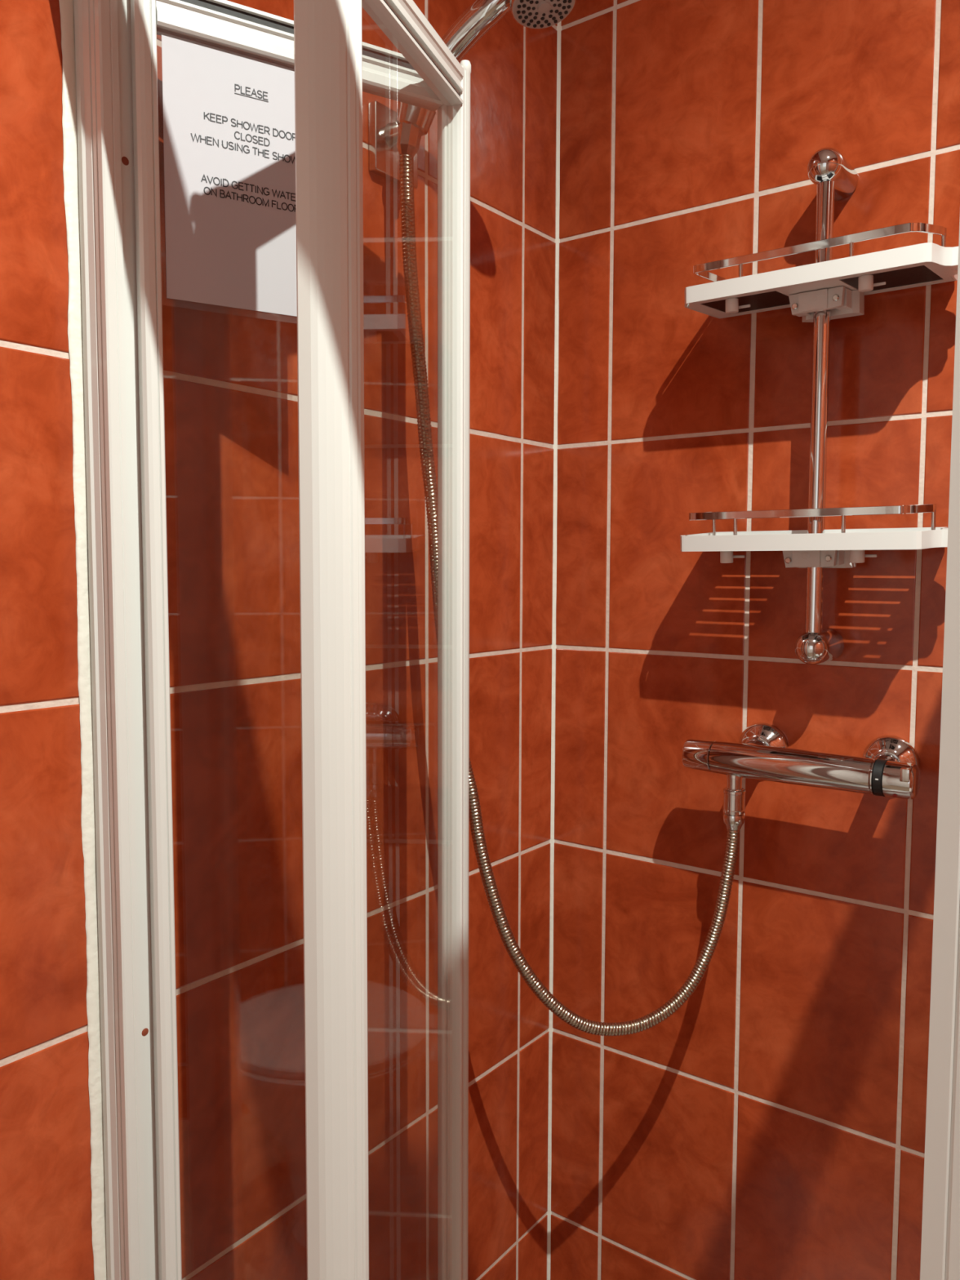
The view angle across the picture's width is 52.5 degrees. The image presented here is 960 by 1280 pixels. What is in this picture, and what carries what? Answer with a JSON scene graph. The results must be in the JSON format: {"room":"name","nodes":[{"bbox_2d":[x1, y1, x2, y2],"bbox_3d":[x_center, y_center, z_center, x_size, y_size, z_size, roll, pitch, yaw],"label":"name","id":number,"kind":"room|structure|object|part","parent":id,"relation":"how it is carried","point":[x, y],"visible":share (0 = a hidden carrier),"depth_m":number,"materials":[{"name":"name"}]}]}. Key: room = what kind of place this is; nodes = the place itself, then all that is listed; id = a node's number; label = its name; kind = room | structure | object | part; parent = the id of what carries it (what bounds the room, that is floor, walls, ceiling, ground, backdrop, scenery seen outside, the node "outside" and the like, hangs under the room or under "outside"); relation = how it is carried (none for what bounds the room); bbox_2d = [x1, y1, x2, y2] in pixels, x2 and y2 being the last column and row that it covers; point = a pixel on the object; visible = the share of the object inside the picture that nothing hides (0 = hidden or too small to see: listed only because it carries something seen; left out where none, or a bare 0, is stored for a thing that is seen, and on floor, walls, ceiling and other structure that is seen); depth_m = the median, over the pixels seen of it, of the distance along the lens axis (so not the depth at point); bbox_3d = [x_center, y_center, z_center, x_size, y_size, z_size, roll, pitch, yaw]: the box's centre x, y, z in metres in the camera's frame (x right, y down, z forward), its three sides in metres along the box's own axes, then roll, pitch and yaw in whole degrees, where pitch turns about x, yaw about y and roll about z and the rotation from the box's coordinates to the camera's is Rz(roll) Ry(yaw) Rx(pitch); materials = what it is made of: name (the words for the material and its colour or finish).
{"room":"bathroom","nodes":[
{"label":"bathroom","id":0,"kind":"room"},
{"bbox_2d":[0,0,557,1279],"bbox_3d":[-0.607,0.051,0.532,0.090,2.603,2.250,3,5,37],"label":"wall","id":1,"kind":"structure","parent":0,"point":[230,375],"depth_m":0.99,"materials":[{"name":"tile"}]},
{"bbox_2d":[58,0,106,1279],"bbox_3d":[-0.332,0.304,0.839,0.002,1.795,0.016,3,5,37],"label":"trim","id":2,"kind":"structure","parent":1,"relation":"attached to","point":[70,166],"depth_m":0.81,"materials":[{"name":"white plastic"}]},
{"bbox_2d":[368,100,435,189],"bbox_3d":[-0.071,-0.545,1.058,0.078,0.072,0.076,3,5,37],"label":"holder","id":3,"kind":"object","parent":1,"relation":"attached to","point":[384,122],"visible":0.7,"depth_m":1.05,"materials":[{"name":"silver metal"}]},
{"bbox_2d":[441,0,576,62],"bbox_3d":[0.011,-0.608,1.002,0.189,0.137,0.066,3,5,33],"label":"handset","id":4,"kind":"object","parent":3,"relation":"in","point":[482,15],"visible":0.72,"depth_m":0.98,"materials":[{"name":"silver metal"}]},
{"bbox_3d":[-0.011,-0.609,1.004,0.152,0.137,0.032,2,5,26],"label":"handle","id":5,"kind":"part","parent":4,"relation":"part of","materials":[{"name":"silver metal"}]},
{"bbox_2d":[396,121,745,1035],"bbox_3d":[0.115,-0.038,1.111,0.418,1.025,0.027,-1,4,-13],"label":"shower hose","id":6,"kind":"object","parent":3,"relation":"hanging from","point":[409,136],"visible":0.82,"depth_m":1.10,"materials":[{"name":"silver metal"}]},
{"bbox_2d":[550,0,959,1279],"bbox_3d":[0.796,0.026,0.938,1.660,2.603,0.090,3,5,37],"label":"wall","id":7,"kind":"structure","parent":0,"point":[772,1126],"depth_m":1.23,"materials":[{"name":"tile"}]},
{"bbox_2d":[546,21,561,1279],"bbox_3d":[0.106,-0.073,1.394,0.015,2.471,0.002,0,4,-8],"label":"trim","id":8,"kind":"structure","parent":7,"relation":"attached to","point":[553,647],"depth_m":1.40,"materials":[{"name":"white plastic"}]},
{"bbox_2d":[681,723,920,799],"bbox_3d":[0.378,0.145,1.146,0.267,0.072,0.093,3,5,37],"label":"shower valve","id":9,"kind":"object","parent":7,"relation":"attached to","point":[888,766],"visible":1,"depth_m":1.11,"materials":[{"name":"silver metal"}]},
{"bbox_3d":[0.270,0.141,1.194,0.036,0.038,0.038,3,5,37],"label":"flow knob","id":10,"kind":"part","parent":9,"relation":"part of","materials":[{"name":"silver metal"}]},
{"bbox_2d":[724,774,743,791],"bbox_3d":[0.305,0.170,1.170,0.022,0.019,0.022,3,5,37],"label":"outlet","id":11,"kind":"object","parent":9,"relation":"attached to","point":[734,782],"depth_m":1.16,"materials":[{"name":"silver metal"}]},
{"bbox_3d":[0.457,0.152,1.054,0.032,0.039,0.039,3,5,37],"label":"temperature knob","id":12,"kind":"part","parent":9,"relation":"part of","materials":[{"name":"silver metal"}]},
{"bbox_2d":[794,146,857,664],"bbox_3d":[0.394,-0.259,1.115,0.039,0.574,0.078,3,5,37],"label":"shower rail","id":13,"kind":"object","parent":7,"relation":"attached to","point":[834,177],"visible":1,"depth_m":1.10,"materials":[{"name":"silver metal"}]},
{"bbox_2d":[680,503,947,568],"bbox_3d":[0.382,-0.117,1.099,0.301,0.070,0.121,3,5,37],"label":"caddy shelf","id":14,"kind":"object","parent":13,"relation":"attached to","point":[843,548],"visible":0.99,"depth_m":1.07,"materials":[{"name":"white plastic"}]},
{"bbox_3d":[0.289,-0.135,1.202,0.004,0.034,0.004,3,9,37],"label":"rail post","id":15,"kind":"part","parent":14,"relation":"part of","materials":[{"name":"silver metal"}]},
{"bbox_3d":[0.292,-0.124,1.115,0.004,0.034,0.004,3,9,37],"label":"rail post","id":16,"kind":"part","parent":14,"relation":"part of","materials":[{"name":"silver metal"}]},
{"bbox_3d":[0.374,-0.145,1.102,0.261,0.008,0.089,3,9,37],"label":"gallery rail","id":17,"kind":"part","parent":14,"relation":"part of","materials":[{"name":"silver metal"}]},
{"bbox_3d":[0.382,-0.113,1.100,0.301,0.018,0.120,3,9,37],"label":"shelf frame","id":18,"kind":"part","parent":14,"relation":"part of","materials":[{"name":"white plastic"}]},
{"bbox_3d":[0.389,-0.118,1.042,0.004,0.034,0.004,3,9,37],"label":"rail post","id":19,"kind":"part","parent":14,"relation":"part of","materials":[{"name":"silver metal"}]},
{"bbox_3d":[0.479,-0.121,1.030,0.004,0.034,0.004,3,9,37],"label":"rail post","id":20,"kind":"part","parent":14,"relation":"part of","materials":[{"name":"silver metal"}]},
{"bbox_2d":[684,222,958,322],"bbox_3d":[0.383,-0.399,1.079,0.301,0.070,0.121,3,5,37],"label":"caddy shelf","id":21,"kind":"object","parent":13,"relation":"attached to","point":[841,286],"visible":1,"depth_m":1.05,"materials":[{"name":"white plastic"}]},
{"bbox_3d":[0.293,-0.406,1.094,0.004,0.034,0.004,3,9,37],"label":"rail post","id":22,"kind":"part","parent":21,"relation":"part of","materials":[{"name":"silver metal"}]},
{"bbox_2d":[701,290,790,314],"bbox_3d":[0.316,-0.392,1.132,0.090,0.001,0.090,3,10,37],"label":"tray","id":23,"kind":"object","parent":21,"relation":"on","point":[771,299],"depth_m":1.13,"materials":[{"name":"white plastic"}]},
{"bbox_3d":[0.375,-0.427,1.082,0.261,0.008,0.089,3,9,37],"label":"gallery rail","id":24,"kind":"part","parent":21,"relation":"part of","materials":[{"name":"silver metal"}]},
{"bbox_3d":[0.389,-0.401,1.021,0.004,0.034,0.004,3,9,37],"label":"rail post","id":25,"kind":"part","parent":21,"relation":"part of","materials":[{"name":"silver metal"}]},
{"bbox_2d":[840,265,942,291],"bbox_3d":[0.440,-0.385,1.039,0.084,0.001,0.090,3,10,37],"label":"tray","id":26,"kind":"object","parent":21,"relation":"on","point":[918,274],"depth_m":1.03,"materials":[{"name":"white plastic"}]},
{"bbox_3d":[0.480,-0.403,1.009,0.004,0.034,0.004,3,9,37],"label":"rail post","id":27,"kind":"part","parent":21,"relation":"part of","materials":[{"name":"silver metal"}]},
{"bbox_3d":[0.088,1.439,0.104,1.840,0.100,2.430,3,5,37],"label":"floor","id":28,"kind":"structure","parent":0,"visible":0},
{"bbox_3d":[0.177,1.262,0.960,0.754,0.130,0.754,3,5,37],"label":"shower tray","id":29,"kind":"object","parent":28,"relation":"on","visible":0},
{"bbox_2d":[73,0,959,1279],"bbox_3d":[0.178,0.267,0.892,0.749,1.863,0.752,3,5,37],"label":"shower enclosure","id":30,"kind":"object","parent":29,"relation":"on","point":[102,28],"visible":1,"depth_m":0.80,"materials":[{"name":"white metal"}]},
{"bbox_2d":[130,0,471,1279],"bbox_3d":[-0.112,0.315,0.882,0.231,1.720,0.289,3,5,37],"label":"shower door","id":31,"kind":"structure","parent":30,"relation":"attached to","point":[328,56],"depth_m":0.76,"materials":[{"name":"white metal"}]},
{"bbox_2d":[161,35,297,316],"bbox_3d":[-0.193,-0.387,0.832,0.157,0.218,0.001,-2,5,-31],"label":"notice","id":32,"kind":"object","parent":31,"relation":"attached to","point":[229,142],"visible":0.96,"depth_m":0.82,"materials":[{"name":"white paper"}]},
{"bbox_3d":[-0.150,-0.515,0.852,0.261,0.034,0.017,-2,5,-31],"label":"rail","id":33,"kind":"part","parent":31,"relation":"part of","materials":[{"name":"white metal"}]},
{"bbox_3d":[-0.065,-0.511,0.800,0.017,0.034,0.244,2,4,20],"label":"rail","id":34,"kind":"part","parent":31,"relation":"part of","materials":[{"name":"white metal"}]},
{"bbox_3d":[-0.016,0.309,0.985,0.011,1.718,0.011,3,5,37],"label":"hinge post","id":35,"kind":"part","parent":31,"relation":"part of","materials":[{"name":"white metal"}]},
{"bbox_3d":[0.241,0.301,0.425,0.084,1.863,0.042,3,5,37],"label":"corner post","id":36,"kind":"part","parent":30,"relation":"part of","materials":[{"name":"white metal"}]}
]}

